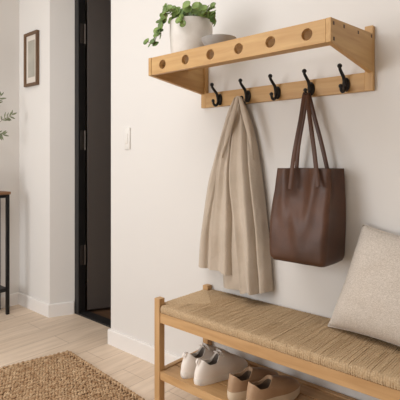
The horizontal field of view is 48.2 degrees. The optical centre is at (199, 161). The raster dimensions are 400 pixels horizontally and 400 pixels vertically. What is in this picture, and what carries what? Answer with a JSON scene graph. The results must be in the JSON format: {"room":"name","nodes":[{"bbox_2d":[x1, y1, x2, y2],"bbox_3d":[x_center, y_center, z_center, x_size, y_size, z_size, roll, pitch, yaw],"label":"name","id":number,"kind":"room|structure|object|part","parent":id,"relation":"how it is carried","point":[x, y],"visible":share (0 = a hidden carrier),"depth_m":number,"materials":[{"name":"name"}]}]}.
{"room":"entryway","nodes":[
{"label":"entryway","id":0,"kind":"room"},
{"bbox_2d":[0,0,18,295],"bbox_3d":[-2.599,-0.275,2.179,0.120,2.750,3.820,0,0,41],"label":"wall","id":1,"kind":"structure","parent":0,"point":[9,9],"depth_m":3.40,"materials":[{"name":"white paint"}]},
{"bbox_2d":[0,292,73,317],"bbox_3d":[-2.361,1.055,1.962,0.523,0.090,3.810,0,0,41],"label":"baseboard","id":2,"kind":"structure","parent":1,"relation":"attached to","point":[43,308],"depth_m":3.22,"materials":[{"name":"white paint"}]},
{"bbox_2d":[85,0,86,280],"bbox_3d":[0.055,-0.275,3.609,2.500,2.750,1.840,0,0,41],"label":"door frame","id":3,"kind":"structure","parent":0,"point":[85,0],"depth_m":4.10,"materials":[{"name":"black paint"}]},
{"bbox_2d":[0,281,202,399],"bbox_3d":[-0.164,1.140,1.120,5.330,0.080,5.860,0,0,41],"label":"floor","id":4,"kind":"structure","parent":0,"point":[26,334],"depth_m":2.67,"materials":[{"name":"brown wood"}]},
{"bbox_2d":[0,191,10,314],"bbox_3d":[-1.741,0.660,2.910,0.172,0.880,0.960,0,0,41],"label":"console table","id":5,"kind":"object","parent":4,"relation":"on","point":[3,194],"visible":1,"depth_m":3.20,"materials":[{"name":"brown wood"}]},
{"bbox_2d":[0,285,5,292],"bbox_3d":[-1.743,0.922,2.910,0.156,0.025,0.926,0,0,41],"label":"shelf","id":6,"kind":"object","parent":5,"relation":"attached to","point":[2,289],"depth_m":3.19,"materials":[{"name":"black metal"}]},
{"bbox_3d":[-1.383,0.670,3.209,0.022,0.860,0.022,0,0,41],"label":"leg","id":7,"kind":"part","parent":5,"relation":"part of","materials":[{"name":"black metal"}]},
{"bbox_2d":[0,92,15,139],"bbox_3d":[-1.470,-0.146,3.202,0.291,0.732,0.100,0,0,-41],"label":"plant","id":8,"kind":"object","parent":5,"relation":"on","point":[12,113],"visible":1,"depth_m":3.23,"materials":[{"name":"green plant"}]},
{"bbox_2d":[0,350,144,399],"bbox_3d":[-1.099,1.091,1.837,1.629,0.019,0.786,0,0,-36],"label":"jute rug","id":9,"kind":"object","parent":4,"relation":"on","point":[65,375],"visible":1,"depth_m":2.20,"materials":[{"name":"brown fabric"}]},
{"bbox_2d":[154,284,399,399],"bbox_3d":[0.368,0.844,1.652,1.200,0.512,0.350,0,0,41],"label":"bench","id":10,"kind":"object","parent":4,"relation":"on","point":[301,341],"visible":0.91,"depth_m":1.66,"materials":[{"name":"brown wood"}]},
{"bbox_3d":[-0.174,0.844,1.921,0.032,0.512,0.032,0,0,41],"label":"leg","id":11,"kind":"part","parent":10,"relation":"part of","materials":[{"name":"brown wood"}]},
{"bbox_3d":[-0.069,0.913,2.039,0.022,0.034,0.284,0,0,41],"label":"shelf rail","id":12,"kind":"part","parent":10,"relation":"part of","materials":[{"name":"brown wood"}]},
{"bbox_3d":[0.263,0.913,1.534,1.137,0.034,0.022,0,0,41],"label":"shelf rail","id":13,"kind":"part","parent":10,"relation":"part of","materials":[{"name":"brown wood"}]},
{"bbox_2d":[180,342,227,378],"bbox_3d":[0.031,0.841,1.930,0.267,0.119,0.076,0,0,-36],"label":"sneaker","id":14,"kind":"object","parent":10,"relation":"on","point":[205,352],"visible":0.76,"depth_m":1.86,"materials":[{"name":"white leather"}]},
{"bbox_3d":[0.035,0.849,2.158,0.032,0.502,0.032,0,0,41],"label":"leg","id":15,"kind":"part","parent":10,"relation":"part of","materials":[{"name":"brown wood"}]},
{"bbox_2d":[194,348,247,385],"bbox_3d":[0.089,0.841,1.865,0.267,0.119,0.076,0,0,-34],"label":"sneaker","id":16,"kind":"object","parent":10,"relation":"on","point":[215,369],"visible":1,"depth_m":1.83,"materials":[{"name":"white leather"}]},
{"bbox_2d":[227,366,278,399],"bbox_3d":[0.210,0.851,1.745,0.247,0.098,0.079,0,0,-33],"label":"loafer","id":17,"kind":"object","parent":10,"relation":"on","point":[238,382],"visible":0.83,"depth_m":1.69,"materials":[{"name":"brown leather"}]},
{"bbox_2d":[246,375,299,399],"bbox_3d":[0.277,0.851,1.678,0.247,0.098,0.079,0,0,-30],"label":"loafer","id":18,"kind":"object","parent":10,"relation":"on","point":[271,387],"visible":1,"depth_m":1.66,"materials":[{"name":"brown leather"}]},
{"bbox_3d":[0.473,0.913,1.771,1.137,0.034,0.022,0,0,41],"label":"shelf rail","id":19,"kind":"part","parent":10,"relation":"part of","materials":[{"name":"brown wood"}]},
{"bbox_2d":[328,224,399,345],"bbox_3d":[0.654,0.421,1.496,0.483,0.383,0.184,0,0,41],"label":"cushion","id":20,"kind":"object","parent":10,"relation":"on","point":[368,302],"visible":1,"depth_m":1.50,"materials":[{"name":"fabric"}]},
{"bbox_2d":[19,0,399,399],"bbox_3d":[0.505,-0.275,1.876,4.930,2.750,0.160,0,0,41],"label":"wall","id":21,"kind":"structure","parent":0,"point":[159,184],"depth_m":2.32,"materials":[{"name":"white paint"}]},
{"bbox_2d":[24,30,38,86],"bbox_3d":[-1.245,-0.752,3.301,0.190,0.395,0.023,0,0,41],"label":"picture frame","id":22,"kind":"object","parent":21,"relation":"attached to","point":[31,39],"visible":1,"depth_m":3.30,"materials":[{"name":"brown wood"}]},
{"bbox_2d":[28,39,34,77],"bbox_3d":[-1.246,-0.755,3.301,0.094,0.270,0.002,0,0,41],"label":"print","id":23,"kind":"object","parent":22,"relation":"attached to","point":[31,42],"depth_m":3.30},
{"bbox_2d":[75,0,84,314],"bbox_3d":[-0.622,-0.130,3.043,0.664,2.460,0.105,0,0,41],"label":"door frame","id":24,"kind":"structure","parent":21,"relation":"attached to","point":[79,4],"depth_m":3.21,"materials":[{"name":"black paint"}]},
{"bbox_2d":[78,311,110,327],"bbox_3d":[-0.630,1.094,3.034,0.565,0.012,0.080,0,0,41],"label":"threshold","id":25,"kind":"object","parent":21,"relation":"attached to","point":[92,316],"depth_m":3.09,"materials":[{"name":"black paint"}]},
{"bbox_2d":[80,0,110,309],"bbox_3d":[-0.568,-0.106,3.348,0.644,2.368,0.055,0,0,-22],"label":"door","id":26,"kind":"structure","parent":21,"relation":"in","point":[98,11],"depth_m":3.26,"materials":[{"name":"grey paint"}]},
{"bbox_2d":[124,128,129,148],"bbox_3d":[-0.421,-0.130,2.580,0.048,0.124,0.013,0,0,41],"label":"light switch","id":27,"kind":"object","parent":21,"relation":"attached to","point":[126,130],"visible":1,"depth_m":2.57,"materials":[{"name":"white plastic"}]},
{"bbox_2d":[108,328,181,364],"bbox_3d":[0.918,1.055,1.489,3.798,0.090,0.154,0,0,41],"label":"baseboard","id":28,"kind":"structure","parent":21,"relation":"attached to","point":[140,349],"depth_m":2.52,"materials":[{"name":"white paint"}]},
{"bbox_2d":[148,17,374,107],"bbox_3d":[0.210,-0.374,1.786,0.836,0.243,0.366,0,0,41],"label":"wall rack","id":29,"kind":"object","parent":21,"relation":"attached to","point":[186,69],"visible":0.95,"depth_m":1.68,"materials":[{"name":"brown wood"}]},
{"bbox_3d":[-0.102,-0.395,2.047,0.018,0.142,0.344,0,0,41],"label":"panel","id":30,"kind":"part","parent":29,"relation":"part of","materials":[{"name":"brown wood"}]},
{"bbox_2d":[143,1,215,52],"bbox_3d":[-0.064,-0.552,1.931,0.326,0.240,0.234,0,0,41],"label":"potted plant","id":31,"kind":"object","parent":29,"relation":"on","point":[189,24],"visible":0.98,"depth_m":1.85,"materials":[{"name":"green plant"}]},
{"bbox_3d":[-0.073,-0.579,1.902,0.274,0.159,0.211,0,0,-18],"label":"stem","id":32,"kind":"part","parent":31,"relation":"part of","materials":[{"name":"green plant"}]},
{"bbox_3d":[-0.038,-0.514,1.927,0.186,0.165,0.186,0,0,41],"label":"pot","id":33,"kind":"part","parent":31,"relation":"part of","materials":[{"name":"white ceramic"}]},
{"bbox_3d":[0.024,-0.377,2.180,0.030,0.238,0.022,0,0,41],"label":"post","id":34,"kind":"part","parent":29,"relation":"part of","materials":[{"name":"brown wood"}]},
{"bbox_2d":[201,34,236,45],"bbox_3d":[0.077,-0.463,1.808,0.145,0.062,0.145,0,0,41],"label":"bowl","id":35,"kind":"object","parent":29,"relation":"on","point":[214,38],"visible":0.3,"depth_m":1.75,"materials":[{"name":"grey ceramic"}]},
{"bbox_2d":[198,96,272,294],"bbox_3d":[0.133,0.147,2.013,0.396,0.875,0.104,0,0,41],"label":"scarf","id":36,"kind":"object","parent":29,"relation":"hanging from","point":[234,240],"visible":1,"depth_m":1.95,"materials":[{"name":"fabric"}]},
{"bbox_3d":[0.100,0.110,2.041,0.135,0.798,0.066,0,0,41],"label":"panel","id":37,"kind":"part","parent":36,"relation":"part of","materials":[{"name":"fabric"}]},
{"bbox_3d":[0.191,0.143,1.944,0.155,0.861,0.078,0,0,41],"label":"panel","id":38,"kind":"part","parent":36,"relation":"part of","materials":[{"name":"fabric"}]},
{"bbox_3d":[0.191,0.147,1.994,0.280,0.875,0.056,0,0,41],"label":"panel","id":39,"kind":"part","parent":36,"relation":"part of","materials":[{"name":"fabric"}]},
{"bbox_3d":[0.211,-0.289,1.992,0.030,0.054,0.012,0,0,41],"label":"plate","id":40,"kind":"part","parent":29,"relation":"part of","materials":[{"name":"black metal"}]},
{"bbox_3d":[0.326,-0.289,1.891,0.030,0.054,0.012,0,0,41],"label":"plate","id":41,"kind":"part","parent":29,"relation":"part of","materials":[{"name":"black metal"}]},
{"bbox_3d":[0.325,-0.293,1.914,0.774,0.069,0.020,0,0,41],"label":"hook rail","id":42,"kind":"part","parent":29,"relation":"part of","materials":[{"name":"brown wood"}]},
{"bbox_2d":[269,92,345,266],"bbox_3d":[0.410,0.054,1.719,0.241,0.652,0.181,0,0,41],"label":"tote bag","id":43,"kind":"object","parent":29,"relation":"hanging from","point":[308,217],"visible":1,"depth_m":1.67,"materials":[{"name":"brown leather"}]},
{"bbox_3d":[0.442,-0.289,1.788,0.030,0.054,0.012,0,0,41],"label":"plate","id":44,"kind":"part","parent":29,"relation":"part of","materials":[{"name":"black metal"}]},
{"bbox_3d":[0.551,-0.289,1.692,0.030,0.054,0.012,0,0,41],"label":"plate","id":45,"kind":"part","parent":29,"relation":"part of","materials":[{"name":"black metal"}]},
{"bbox_3d":[0.509,-0.395,1.507,0.018,0.142,0.344,0,0,41],"label":"panel","id":46,"kind":"part","parent":29,"relation":"part of","materials":[{"name":"brown wood"}]},
{"bbox_3d":[0.626,-0.377,1.648,0.030,0.238,0.022,0,0,41],"label":"post","id":47,"kind":"part","parent":29,"relation":"part of","materials":[{"name":"brown wood"}]}
]}

